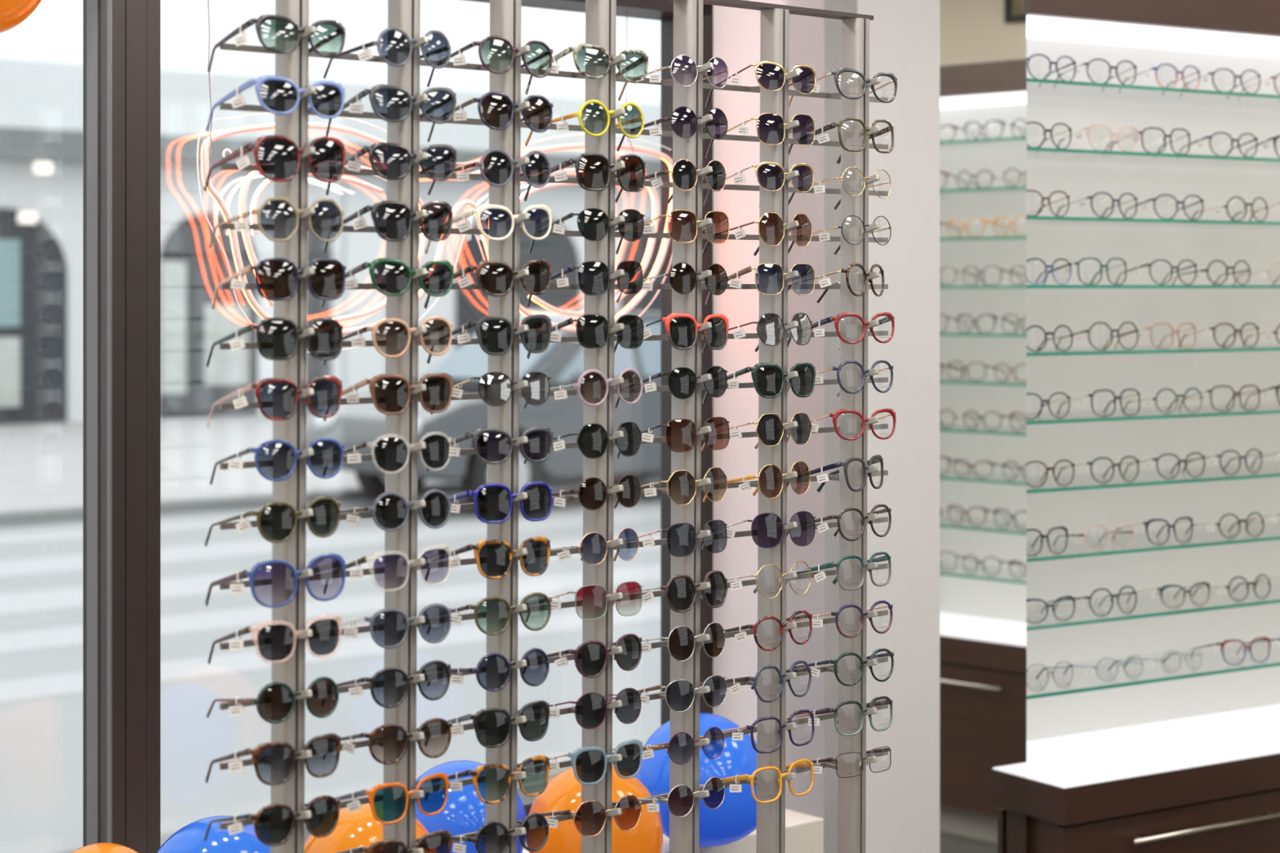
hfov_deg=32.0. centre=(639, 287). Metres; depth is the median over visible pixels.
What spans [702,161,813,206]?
sunglasses
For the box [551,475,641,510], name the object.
sunglasses
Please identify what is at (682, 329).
sunglasses
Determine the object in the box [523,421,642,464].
sunglasses
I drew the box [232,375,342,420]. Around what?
sunglasses
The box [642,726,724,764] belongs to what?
sunglasses
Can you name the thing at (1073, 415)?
glass shelf
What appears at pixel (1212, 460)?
eyeglasses
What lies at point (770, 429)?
sunglasses
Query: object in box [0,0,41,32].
balloon
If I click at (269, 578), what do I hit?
sunglasses
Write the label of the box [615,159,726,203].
sunglasses
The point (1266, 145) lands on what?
eyeglasses
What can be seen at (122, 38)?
window
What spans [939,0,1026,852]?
wall mirror
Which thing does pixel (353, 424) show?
car
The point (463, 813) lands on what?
balloon
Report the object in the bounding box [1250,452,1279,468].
eyeglasses
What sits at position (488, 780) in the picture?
sunglasses
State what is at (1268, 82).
eyeglasses
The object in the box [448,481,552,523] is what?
sunglasses
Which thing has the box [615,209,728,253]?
sunglasses
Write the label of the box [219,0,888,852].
display rack
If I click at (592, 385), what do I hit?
sunglasses
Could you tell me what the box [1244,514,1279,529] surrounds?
eyeglasses
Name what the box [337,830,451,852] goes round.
sunglasses
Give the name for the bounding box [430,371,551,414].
sunglasses
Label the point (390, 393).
sunglasses
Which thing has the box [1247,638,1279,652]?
eyeglasses
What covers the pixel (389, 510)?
sunglasses
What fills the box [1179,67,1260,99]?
eyeglasses
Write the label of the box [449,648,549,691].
sunglasses
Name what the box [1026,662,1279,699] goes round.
glass shelf
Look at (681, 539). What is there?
sunglasses
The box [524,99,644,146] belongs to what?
sunglasses
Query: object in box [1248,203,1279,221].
eyeglasses
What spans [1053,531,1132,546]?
eyeglasses
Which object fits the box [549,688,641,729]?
sunglasses
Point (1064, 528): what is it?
eyeglasses
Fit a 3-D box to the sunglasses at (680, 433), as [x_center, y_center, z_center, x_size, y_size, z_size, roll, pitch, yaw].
[0.047,0.232,3.448,0.148,0.068,0.130,0,0,-38]
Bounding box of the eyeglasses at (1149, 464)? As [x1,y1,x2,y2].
[1123,452,1205,479]
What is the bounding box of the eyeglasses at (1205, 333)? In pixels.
[1177,322,1258,347]
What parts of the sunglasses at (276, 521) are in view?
frame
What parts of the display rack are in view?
post, post, post, post, post, post, rail, post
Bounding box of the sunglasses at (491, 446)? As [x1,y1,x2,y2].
[426,426,553,471]
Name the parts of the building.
wall panel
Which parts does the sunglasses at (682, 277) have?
frame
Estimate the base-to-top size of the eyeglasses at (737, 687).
0.069 m
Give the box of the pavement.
[0,412,444,511]
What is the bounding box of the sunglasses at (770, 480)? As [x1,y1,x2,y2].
[702,461,810,502]
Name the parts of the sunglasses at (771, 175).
frame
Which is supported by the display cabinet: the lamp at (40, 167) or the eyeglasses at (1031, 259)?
the eyeglasses at (1031, 259)
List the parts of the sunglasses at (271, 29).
frame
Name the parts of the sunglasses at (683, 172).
frame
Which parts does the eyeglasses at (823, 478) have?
frame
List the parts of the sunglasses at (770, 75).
frame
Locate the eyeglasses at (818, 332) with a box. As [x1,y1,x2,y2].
[787,311,894,350]
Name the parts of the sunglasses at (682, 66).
frame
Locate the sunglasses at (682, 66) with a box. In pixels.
[617,54,728,100]
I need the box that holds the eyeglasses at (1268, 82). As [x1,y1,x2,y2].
[1237,72,1279,102]
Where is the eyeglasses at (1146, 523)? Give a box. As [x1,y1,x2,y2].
[1111,516,1193,545]
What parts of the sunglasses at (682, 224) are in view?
frame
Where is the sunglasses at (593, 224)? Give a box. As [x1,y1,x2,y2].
[528,208,644,253]
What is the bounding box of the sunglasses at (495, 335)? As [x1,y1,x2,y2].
[426,314,551,364]
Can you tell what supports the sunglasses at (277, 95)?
on the display rack
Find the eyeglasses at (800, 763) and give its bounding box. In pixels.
[720,759,813,803]
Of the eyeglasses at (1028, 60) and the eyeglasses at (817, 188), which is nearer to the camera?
the eyeglasses at (817, 188)
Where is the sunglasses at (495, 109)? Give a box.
[426,91,553,142]
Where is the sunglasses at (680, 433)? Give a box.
[616,417,729,458]
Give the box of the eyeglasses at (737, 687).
[699,660,811,702]
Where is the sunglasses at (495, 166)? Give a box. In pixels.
[427,148,551,195]
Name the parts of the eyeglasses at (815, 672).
frame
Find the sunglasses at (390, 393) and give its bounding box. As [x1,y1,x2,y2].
[323,372,453,422]
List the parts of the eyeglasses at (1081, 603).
frame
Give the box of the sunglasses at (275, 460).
[209,437,344,484]
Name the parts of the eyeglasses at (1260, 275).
frame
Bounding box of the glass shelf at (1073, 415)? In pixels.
[1026,409,1279,424]
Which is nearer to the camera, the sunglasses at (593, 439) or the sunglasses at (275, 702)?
the sunglasses at (275, 702)
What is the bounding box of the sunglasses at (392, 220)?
[323,200,453,253]
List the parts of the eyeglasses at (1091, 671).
frame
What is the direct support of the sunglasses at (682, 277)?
on the display rack
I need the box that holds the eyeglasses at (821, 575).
[786,551,891,591]
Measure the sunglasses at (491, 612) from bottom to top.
0.069 m
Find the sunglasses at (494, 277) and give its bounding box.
[423,258,551,308]
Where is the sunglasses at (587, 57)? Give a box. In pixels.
[524,43,648,94]
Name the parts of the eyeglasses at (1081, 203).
frame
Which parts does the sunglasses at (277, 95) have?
frame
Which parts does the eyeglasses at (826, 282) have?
frame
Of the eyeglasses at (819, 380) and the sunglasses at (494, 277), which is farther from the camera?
the eyeglasses at (819, 380)
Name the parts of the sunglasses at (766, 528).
frame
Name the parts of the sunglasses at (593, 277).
frame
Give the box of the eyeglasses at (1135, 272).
[1115,259,1196,284]
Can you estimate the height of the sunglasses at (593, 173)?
0.071 m
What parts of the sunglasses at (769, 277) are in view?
frame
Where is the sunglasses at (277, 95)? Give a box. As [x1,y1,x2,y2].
[205,75,345,131]
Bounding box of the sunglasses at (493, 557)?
[424,536,551,581]
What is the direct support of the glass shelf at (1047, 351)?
attached to the display cabinet
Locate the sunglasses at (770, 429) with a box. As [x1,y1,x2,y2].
[701,412,812,451]
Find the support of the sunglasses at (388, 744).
on the display rack
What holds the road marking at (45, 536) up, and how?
on the road
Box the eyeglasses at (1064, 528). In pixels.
[1026,526,1067,555]
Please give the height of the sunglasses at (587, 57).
0.075 m
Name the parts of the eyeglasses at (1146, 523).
frame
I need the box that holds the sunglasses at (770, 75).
[705,61,816,107]
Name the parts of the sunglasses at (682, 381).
frame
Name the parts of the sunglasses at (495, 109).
frame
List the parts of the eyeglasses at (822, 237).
frame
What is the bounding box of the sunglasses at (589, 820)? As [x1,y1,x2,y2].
[538,795,641,836]
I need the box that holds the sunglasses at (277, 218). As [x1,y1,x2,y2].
[208,196,343,248]
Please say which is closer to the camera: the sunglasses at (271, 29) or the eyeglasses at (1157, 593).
the sunglasses at (271, 29)
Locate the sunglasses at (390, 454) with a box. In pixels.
[342,435,450,471]
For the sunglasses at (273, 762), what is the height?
0.072 m
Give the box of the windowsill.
[522,808,823,852]
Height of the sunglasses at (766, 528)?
0.075 m
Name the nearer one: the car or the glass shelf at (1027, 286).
the glass shelf at (1027, 286)
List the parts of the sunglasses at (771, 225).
frame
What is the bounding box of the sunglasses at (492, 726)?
[446,700,550,748]
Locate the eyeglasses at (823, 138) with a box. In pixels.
[788,117,893,164]
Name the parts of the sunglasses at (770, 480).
frame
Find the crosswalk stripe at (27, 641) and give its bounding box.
[0,564,660,653]
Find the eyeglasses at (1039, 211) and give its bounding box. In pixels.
[1026,189,1069,216]
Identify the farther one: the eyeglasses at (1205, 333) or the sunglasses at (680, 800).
the eyeglasses at (1205, 333)
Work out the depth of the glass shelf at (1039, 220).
5.58 m
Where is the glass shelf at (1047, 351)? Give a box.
[1026,346,1279,355]
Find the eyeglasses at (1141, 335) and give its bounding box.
[1114,322,1195,349]
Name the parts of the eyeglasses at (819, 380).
frame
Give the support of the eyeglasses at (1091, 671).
on the display cabinet
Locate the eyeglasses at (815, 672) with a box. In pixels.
[786,648,893,686]
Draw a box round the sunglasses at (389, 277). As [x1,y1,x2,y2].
[320,257,453,307]
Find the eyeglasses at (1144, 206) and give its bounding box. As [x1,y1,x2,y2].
[1123,194,1204,219]
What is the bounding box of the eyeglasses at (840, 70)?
[788,67,897,107]
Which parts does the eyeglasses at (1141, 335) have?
frame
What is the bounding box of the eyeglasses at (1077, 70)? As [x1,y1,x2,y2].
[1053,57,1137,91]
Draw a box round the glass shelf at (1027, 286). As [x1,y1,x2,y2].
[1026,284,1279,288]
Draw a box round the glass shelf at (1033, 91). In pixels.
[1026,77,1279,98]
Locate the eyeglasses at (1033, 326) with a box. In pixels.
[1026,324,1072,351]
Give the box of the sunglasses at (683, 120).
[616,106,728,153]
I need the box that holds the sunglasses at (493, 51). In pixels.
[426,35,553,87]
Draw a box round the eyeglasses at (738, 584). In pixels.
[700,560,810,599]
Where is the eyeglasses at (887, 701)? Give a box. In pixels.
[786,696,893,736]
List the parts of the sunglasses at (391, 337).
frame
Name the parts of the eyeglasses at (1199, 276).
frame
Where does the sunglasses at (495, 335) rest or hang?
on the display rack
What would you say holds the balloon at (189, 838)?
on the windowsill
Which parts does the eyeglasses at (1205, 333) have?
frame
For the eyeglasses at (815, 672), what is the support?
attached to the display rack
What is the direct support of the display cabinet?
on the floor
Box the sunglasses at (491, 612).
[450,592,551,635]
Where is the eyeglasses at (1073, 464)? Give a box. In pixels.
[1026,459,1075,487]
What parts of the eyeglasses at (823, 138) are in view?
frame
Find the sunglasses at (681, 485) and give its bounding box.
[613,466,727,508]
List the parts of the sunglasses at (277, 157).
frame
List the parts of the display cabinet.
light panel, light panel, drawer, handle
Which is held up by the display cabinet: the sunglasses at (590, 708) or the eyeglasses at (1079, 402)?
the eyeglasses at (1079, 402)
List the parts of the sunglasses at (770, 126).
frame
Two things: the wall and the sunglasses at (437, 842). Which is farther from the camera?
the wall
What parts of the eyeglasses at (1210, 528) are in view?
frame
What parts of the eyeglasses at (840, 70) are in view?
frame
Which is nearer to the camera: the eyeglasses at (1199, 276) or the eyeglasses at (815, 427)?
the eyeglasses at (815, 427)
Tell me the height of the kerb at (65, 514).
0.175 m
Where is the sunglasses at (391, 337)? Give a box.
[322,316,453,365]
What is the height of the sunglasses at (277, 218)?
0.068 m
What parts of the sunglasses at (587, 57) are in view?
frame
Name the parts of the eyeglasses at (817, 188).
frame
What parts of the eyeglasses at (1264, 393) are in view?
frame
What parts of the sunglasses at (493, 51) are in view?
frame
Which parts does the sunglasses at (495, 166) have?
frame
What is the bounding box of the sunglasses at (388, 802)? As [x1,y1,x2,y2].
[334,772,448,824]
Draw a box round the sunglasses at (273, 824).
[203,795,340,846]
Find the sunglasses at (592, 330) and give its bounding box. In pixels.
[526,314,644,359]
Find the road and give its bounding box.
[0,479,660,852]
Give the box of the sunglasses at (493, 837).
[451,813,548,852]
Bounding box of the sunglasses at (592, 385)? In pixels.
[523,368,642,408]
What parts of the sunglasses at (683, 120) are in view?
frame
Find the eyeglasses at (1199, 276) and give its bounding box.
[1171,259,1250,284]
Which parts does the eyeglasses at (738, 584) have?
frame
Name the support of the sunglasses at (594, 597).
on the display rack
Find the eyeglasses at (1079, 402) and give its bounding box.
[1057,388,1140,416]
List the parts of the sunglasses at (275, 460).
frame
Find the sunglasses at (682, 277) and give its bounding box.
[616,262,728,302]
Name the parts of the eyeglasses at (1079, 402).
frame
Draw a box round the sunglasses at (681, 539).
[613,520,727,561]
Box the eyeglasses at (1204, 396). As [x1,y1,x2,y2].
[1178,384,1259,411]
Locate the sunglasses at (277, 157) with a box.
[203,134,346,191]
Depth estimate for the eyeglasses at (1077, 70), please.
5.31 m
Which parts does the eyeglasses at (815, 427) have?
frame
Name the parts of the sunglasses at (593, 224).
frame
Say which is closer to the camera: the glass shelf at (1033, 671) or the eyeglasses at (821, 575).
the eyeglasses at (821, 575)
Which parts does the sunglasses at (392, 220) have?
frame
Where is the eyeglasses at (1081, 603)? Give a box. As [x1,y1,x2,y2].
[1053,586,1137,616]
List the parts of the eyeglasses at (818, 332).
frame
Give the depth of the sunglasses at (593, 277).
3.27 m
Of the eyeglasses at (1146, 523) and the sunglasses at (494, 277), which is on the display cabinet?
the eyeglasses at (1146, 523)
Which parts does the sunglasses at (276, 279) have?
frame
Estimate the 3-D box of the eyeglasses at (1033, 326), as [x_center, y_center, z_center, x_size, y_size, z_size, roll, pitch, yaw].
[0.920,0.119,5.258,0.160,0.064,0.138,0,0,-28]
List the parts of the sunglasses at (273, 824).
frame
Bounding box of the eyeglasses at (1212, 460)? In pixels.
[1182,448,1262,475]
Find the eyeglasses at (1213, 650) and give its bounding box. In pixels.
[1190,636,1270,665]
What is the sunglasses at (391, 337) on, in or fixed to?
on the display rack
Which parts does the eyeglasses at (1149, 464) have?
frame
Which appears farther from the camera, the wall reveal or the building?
the building
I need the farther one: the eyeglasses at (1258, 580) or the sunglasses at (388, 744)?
the eyeglasses at (1258, 580)
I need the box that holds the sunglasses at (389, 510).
[339,488,451,531]
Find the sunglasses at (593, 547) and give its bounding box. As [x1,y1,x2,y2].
[550,528,639,565]
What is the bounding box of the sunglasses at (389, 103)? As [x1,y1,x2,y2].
[324,84,456,136]
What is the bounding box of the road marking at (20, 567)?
[0,506,660,577]
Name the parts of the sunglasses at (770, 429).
frame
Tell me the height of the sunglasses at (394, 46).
0.069 m
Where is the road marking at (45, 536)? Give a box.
[0,485,660,544]
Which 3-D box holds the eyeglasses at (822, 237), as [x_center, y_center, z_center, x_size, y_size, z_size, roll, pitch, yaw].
[0.329,-0.087,3.697,0.132,0.064,0.134,0,0,-41]
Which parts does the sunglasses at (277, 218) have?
frame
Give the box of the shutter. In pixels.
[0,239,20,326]
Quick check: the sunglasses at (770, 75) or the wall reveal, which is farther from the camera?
the wall reveal
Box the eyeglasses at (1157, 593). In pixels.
[1126,582,1209,608]
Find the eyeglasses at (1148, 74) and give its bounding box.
[1118,63,1199,95]
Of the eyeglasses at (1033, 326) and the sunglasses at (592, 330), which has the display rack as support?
the sunglasses at (592, 330)
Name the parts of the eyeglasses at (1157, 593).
frame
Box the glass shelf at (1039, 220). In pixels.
[1026,215,1279,225]
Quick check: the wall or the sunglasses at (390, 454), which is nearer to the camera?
the sunglasses at (390, 454)
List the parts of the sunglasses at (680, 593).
frame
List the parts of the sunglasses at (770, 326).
frame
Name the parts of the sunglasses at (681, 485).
frame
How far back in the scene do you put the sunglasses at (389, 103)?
3.04 m
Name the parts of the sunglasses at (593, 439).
frame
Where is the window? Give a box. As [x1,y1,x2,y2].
[83,0,712,852]
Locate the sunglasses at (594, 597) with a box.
[551,581,642,620]
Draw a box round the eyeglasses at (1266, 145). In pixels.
[1242,134,1279,162]
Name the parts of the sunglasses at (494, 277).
frame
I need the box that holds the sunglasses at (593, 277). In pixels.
[525,260,643,307]
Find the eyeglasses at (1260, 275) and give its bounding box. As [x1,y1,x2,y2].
[1232,262,1279,284]
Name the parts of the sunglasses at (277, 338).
frame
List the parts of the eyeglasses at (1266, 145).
frame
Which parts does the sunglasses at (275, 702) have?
frame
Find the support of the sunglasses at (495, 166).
on the display rack
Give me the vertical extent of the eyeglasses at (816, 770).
0.065 m
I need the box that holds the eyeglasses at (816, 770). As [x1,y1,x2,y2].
[810,746,891,777]
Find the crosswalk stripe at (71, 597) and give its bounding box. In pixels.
[0,533,660,615]
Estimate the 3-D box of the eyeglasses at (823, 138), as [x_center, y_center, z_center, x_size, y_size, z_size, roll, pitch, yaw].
[0.329,-0.243,3.695,0.150,0.070,0.134,-1,0,-43]
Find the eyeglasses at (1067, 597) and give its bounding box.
[1026,595,1075,623]
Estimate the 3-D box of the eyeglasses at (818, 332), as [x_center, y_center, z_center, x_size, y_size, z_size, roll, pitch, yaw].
[0.328,0.074,3.694,0.156,0.069,0.132,0,0,-41]
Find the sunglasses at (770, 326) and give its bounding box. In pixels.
[702,312,812,353]
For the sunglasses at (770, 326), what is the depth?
3.51 m
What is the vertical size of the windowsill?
0.660 m
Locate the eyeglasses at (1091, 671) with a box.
[1063,654,1142,681]
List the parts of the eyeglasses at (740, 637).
frame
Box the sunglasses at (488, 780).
[448,755,550,804]
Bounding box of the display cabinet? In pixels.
[1026,0,1279,852]
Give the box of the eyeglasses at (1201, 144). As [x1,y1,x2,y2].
[1177,131,1257,160]
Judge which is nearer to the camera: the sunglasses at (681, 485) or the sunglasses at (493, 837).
the sunglasses at (493, 837)
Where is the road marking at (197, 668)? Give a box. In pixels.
[0,602,660,702]
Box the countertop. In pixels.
[1026,753,1279,826]
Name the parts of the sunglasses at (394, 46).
frame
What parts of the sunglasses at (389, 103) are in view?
frame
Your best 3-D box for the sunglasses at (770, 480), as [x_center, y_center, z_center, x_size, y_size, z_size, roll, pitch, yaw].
[0.184,0.310,3.569,0.138,0.072,0.133,-2,1,-43]
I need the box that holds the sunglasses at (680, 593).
[613,570,728,613]
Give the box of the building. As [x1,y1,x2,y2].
[0,57,660,425]
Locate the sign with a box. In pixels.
[196,0,672,352]
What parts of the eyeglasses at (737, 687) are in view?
frame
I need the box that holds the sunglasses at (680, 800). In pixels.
[637,777,724,817]
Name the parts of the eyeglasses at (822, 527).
frame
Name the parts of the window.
rail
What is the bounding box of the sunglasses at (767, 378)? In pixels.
[702,362,815,404]
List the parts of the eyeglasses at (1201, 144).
frame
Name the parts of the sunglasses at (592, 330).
frame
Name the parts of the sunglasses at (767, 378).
frame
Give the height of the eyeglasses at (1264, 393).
0.064 m
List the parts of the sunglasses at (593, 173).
frame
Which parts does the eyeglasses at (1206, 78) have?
frame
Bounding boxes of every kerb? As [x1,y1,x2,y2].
[0,473,660,527]
[56,762,614,852]
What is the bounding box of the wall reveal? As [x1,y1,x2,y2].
[712,0,854,852]
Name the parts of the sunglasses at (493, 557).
frame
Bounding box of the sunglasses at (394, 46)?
[323,26,451,78]
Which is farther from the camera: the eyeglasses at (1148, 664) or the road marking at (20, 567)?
the road marking at (20, 567)
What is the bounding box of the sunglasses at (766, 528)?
[701,511,815,550]
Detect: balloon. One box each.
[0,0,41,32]
[71,842,137,852]
[156,815,270,852]
[304,803,429,852]
[415,760,526,852]
[528,765,662,852]
[635,712,756,847]
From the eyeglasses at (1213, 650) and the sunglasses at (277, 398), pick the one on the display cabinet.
the eyeglasses at (1213, 650)
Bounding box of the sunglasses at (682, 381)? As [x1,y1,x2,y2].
[614,365,727,408]
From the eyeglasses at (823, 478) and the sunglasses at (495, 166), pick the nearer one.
the sunglasses at (495, 166)
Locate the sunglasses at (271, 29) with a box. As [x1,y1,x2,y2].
[207,13,345,72]
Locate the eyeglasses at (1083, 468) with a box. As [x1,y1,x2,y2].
[1056,455,1139,483]
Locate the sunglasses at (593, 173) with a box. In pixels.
[523,152,645,201]
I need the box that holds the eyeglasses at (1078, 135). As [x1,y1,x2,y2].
[1054,128,1135,155]
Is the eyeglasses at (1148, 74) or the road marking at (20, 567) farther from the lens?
the road marking at (20, 567)
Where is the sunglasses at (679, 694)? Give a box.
[613,675,727,713]
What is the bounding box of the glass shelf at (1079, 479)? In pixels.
[1026,473,1279,493]
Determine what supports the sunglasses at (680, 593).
on the display rack
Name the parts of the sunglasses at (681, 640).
frame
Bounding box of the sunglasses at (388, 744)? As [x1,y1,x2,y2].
[340,718,452,764]
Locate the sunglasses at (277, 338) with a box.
[205,317,342,367]
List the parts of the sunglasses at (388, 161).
frame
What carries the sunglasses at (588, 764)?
attached to the display rack
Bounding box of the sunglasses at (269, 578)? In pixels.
[204,553,346,607]
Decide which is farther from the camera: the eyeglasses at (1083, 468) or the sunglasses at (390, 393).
the eyeglasses at (1083, 468)
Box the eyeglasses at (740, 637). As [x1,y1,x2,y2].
[700,609,812,651]
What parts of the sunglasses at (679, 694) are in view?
frame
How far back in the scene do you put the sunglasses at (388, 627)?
3.04 m
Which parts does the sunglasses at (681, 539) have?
frame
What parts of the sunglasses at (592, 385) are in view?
frame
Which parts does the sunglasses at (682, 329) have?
frame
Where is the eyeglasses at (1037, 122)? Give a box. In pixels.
[1026,121,1071,153]
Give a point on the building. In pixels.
(42, 101)
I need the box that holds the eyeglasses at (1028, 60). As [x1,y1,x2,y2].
[1026,53,1075,87]
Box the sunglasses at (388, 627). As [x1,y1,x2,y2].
[343,603,452,648]
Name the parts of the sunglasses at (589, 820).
frame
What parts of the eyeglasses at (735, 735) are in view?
frame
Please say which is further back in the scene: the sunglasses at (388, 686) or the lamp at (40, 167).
the lamp at (40, 167)
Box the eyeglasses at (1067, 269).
[1042,257,1126,284]
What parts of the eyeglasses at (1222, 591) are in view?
frame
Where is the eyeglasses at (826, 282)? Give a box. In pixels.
[787,262,884,303]
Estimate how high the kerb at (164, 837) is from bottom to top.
0.110 m
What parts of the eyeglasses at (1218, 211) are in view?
frame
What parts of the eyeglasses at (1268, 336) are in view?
frame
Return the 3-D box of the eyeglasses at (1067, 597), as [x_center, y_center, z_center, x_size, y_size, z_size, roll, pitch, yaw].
[0.923,0.752,5.259,0.173,0.059,0.136,0,0,-28]
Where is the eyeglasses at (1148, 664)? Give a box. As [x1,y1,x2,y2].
[1124,647,1202,673]
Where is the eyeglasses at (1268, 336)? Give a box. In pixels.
[1242,324,1279,346]
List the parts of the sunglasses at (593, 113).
frame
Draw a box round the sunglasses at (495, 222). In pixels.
[424,204,551,253]
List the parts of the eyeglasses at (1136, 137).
frame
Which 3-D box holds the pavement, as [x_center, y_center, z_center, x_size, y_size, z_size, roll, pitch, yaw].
[1.259,1.955,54.005,118.010,0.260,110.024,0,0,0]
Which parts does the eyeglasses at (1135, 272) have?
frame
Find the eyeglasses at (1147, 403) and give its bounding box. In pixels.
[1123,387,1202,413]
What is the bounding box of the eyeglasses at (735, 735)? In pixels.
[701,709,814,753]
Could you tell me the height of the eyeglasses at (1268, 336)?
0.064 m
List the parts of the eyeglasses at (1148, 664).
frame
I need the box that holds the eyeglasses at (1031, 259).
[1026,257,1071,284]
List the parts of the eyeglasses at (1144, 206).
frame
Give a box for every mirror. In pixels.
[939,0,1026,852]
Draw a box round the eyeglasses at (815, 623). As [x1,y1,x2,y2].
[786,600,893,638]
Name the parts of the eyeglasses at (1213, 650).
frame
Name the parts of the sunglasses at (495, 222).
frame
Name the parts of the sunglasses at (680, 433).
frame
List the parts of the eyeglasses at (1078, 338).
frame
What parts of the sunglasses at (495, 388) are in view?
frame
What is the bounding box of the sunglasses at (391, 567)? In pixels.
[322,546,449,594]
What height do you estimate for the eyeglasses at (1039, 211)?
0.064 m
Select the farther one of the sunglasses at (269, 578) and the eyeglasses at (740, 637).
the eyeglasses at (740, 637)
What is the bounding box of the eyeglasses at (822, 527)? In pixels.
[786,503,891,541]
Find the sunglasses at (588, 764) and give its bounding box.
[549,739,643,785]
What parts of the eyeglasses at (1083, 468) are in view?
frame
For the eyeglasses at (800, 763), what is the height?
0.071 m
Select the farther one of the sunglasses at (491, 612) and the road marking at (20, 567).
the road marking at (20, 567)
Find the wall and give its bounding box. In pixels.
[785,0,939,852]
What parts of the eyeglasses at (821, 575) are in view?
frame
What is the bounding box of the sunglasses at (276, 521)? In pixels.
[204,496,340,546]
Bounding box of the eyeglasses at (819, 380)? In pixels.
[787,360,893,396]
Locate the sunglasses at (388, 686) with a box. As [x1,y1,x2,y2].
[336,660,450,708]
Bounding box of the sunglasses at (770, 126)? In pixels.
[705,112,814,158]
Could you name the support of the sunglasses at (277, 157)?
attached to the display rack
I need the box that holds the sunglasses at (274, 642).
[207,616,340,664]
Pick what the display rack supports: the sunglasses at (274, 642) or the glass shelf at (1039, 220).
the sunglasses at (274, 642)
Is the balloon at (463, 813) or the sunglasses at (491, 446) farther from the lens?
the balloon at (463, 813)
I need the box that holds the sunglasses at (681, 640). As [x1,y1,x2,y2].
[613,622,725,661]
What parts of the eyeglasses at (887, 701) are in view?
frame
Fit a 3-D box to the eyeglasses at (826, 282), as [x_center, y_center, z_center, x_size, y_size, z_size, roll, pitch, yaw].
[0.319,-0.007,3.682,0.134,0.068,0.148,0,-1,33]
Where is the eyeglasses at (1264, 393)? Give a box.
[1244,384,1279,406]
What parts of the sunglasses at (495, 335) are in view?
frame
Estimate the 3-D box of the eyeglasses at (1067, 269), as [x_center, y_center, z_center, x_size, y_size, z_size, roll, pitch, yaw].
[1.066,-0.039,5.349,0.168,0.066,0.136,0,0,-31]
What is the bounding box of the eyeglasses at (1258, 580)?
[1253,577,1279,590]
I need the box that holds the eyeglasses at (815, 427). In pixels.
[786,408,896,442]
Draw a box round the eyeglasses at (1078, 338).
[1055,321,1138,350]
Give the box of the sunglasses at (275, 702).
[206,676,339,724]
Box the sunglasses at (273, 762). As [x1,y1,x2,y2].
[204,733,341,785]
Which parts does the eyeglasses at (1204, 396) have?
frame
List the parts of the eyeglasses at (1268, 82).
frame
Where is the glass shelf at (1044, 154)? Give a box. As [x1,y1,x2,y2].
[1026,146,1279,161]
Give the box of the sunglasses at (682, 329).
[614,313,728,356]
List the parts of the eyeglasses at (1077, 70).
frame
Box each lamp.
[17,211,36,223]
[33,161,52,173]
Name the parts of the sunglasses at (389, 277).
frame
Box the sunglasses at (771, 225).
[702,212,812,256]
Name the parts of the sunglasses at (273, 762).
frame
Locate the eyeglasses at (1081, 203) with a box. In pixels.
[1056,191,1137,217]
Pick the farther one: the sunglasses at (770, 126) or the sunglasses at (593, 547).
the sunglasses at (770, 126)
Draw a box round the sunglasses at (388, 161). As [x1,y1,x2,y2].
[325,142,457,195]
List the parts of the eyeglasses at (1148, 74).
frame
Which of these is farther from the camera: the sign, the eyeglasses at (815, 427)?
the sign
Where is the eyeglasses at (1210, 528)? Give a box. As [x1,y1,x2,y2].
[1185,511,1264,538]
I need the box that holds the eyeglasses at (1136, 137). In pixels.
[1107,127,1190,158]
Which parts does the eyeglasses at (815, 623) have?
frame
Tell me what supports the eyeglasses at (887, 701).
attached to the display rack
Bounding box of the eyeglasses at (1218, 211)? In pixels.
[1191,195,1267,221]
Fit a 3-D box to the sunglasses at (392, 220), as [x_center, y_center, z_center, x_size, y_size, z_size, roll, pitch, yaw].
[-0.353,-0.084,3.096,0.153,0.075,0.131,-2,1,-43]
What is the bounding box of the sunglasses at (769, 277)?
[705,262,814,305]
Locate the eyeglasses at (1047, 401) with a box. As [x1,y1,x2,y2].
[1026,391,1070,419]
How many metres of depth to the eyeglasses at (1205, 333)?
5.54 m
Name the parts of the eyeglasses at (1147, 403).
frame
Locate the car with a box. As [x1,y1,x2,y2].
[306,309,660,511]
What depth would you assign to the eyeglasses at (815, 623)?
3.64 m
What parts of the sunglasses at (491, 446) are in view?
frame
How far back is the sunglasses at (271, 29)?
2.92 m
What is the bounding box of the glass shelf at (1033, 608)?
[1026,599,1279,631]
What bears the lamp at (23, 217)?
attached to the building
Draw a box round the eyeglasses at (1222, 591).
[1191,573,1271,601]
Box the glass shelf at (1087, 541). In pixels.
[1026,536,1279,562]
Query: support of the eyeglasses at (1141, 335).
on the display cabinet
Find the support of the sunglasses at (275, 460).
attached to the display rack
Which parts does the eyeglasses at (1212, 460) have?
frame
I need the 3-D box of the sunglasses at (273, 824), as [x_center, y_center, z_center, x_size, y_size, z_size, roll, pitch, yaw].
[-0.493,0.707,2.974,0.152,0.069,0.133,1,-1,-43]
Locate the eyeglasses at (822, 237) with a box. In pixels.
[787,215,891,254]
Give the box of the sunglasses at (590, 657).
[546,633,641,678]
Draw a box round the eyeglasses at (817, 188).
[788,166,891,209]
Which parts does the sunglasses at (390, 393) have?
frame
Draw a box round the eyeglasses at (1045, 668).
[1026,661,1073,691]
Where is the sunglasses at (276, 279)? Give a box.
[211,257,346,309]
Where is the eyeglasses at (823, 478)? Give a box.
[786,454,883,492]
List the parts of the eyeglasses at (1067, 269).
frame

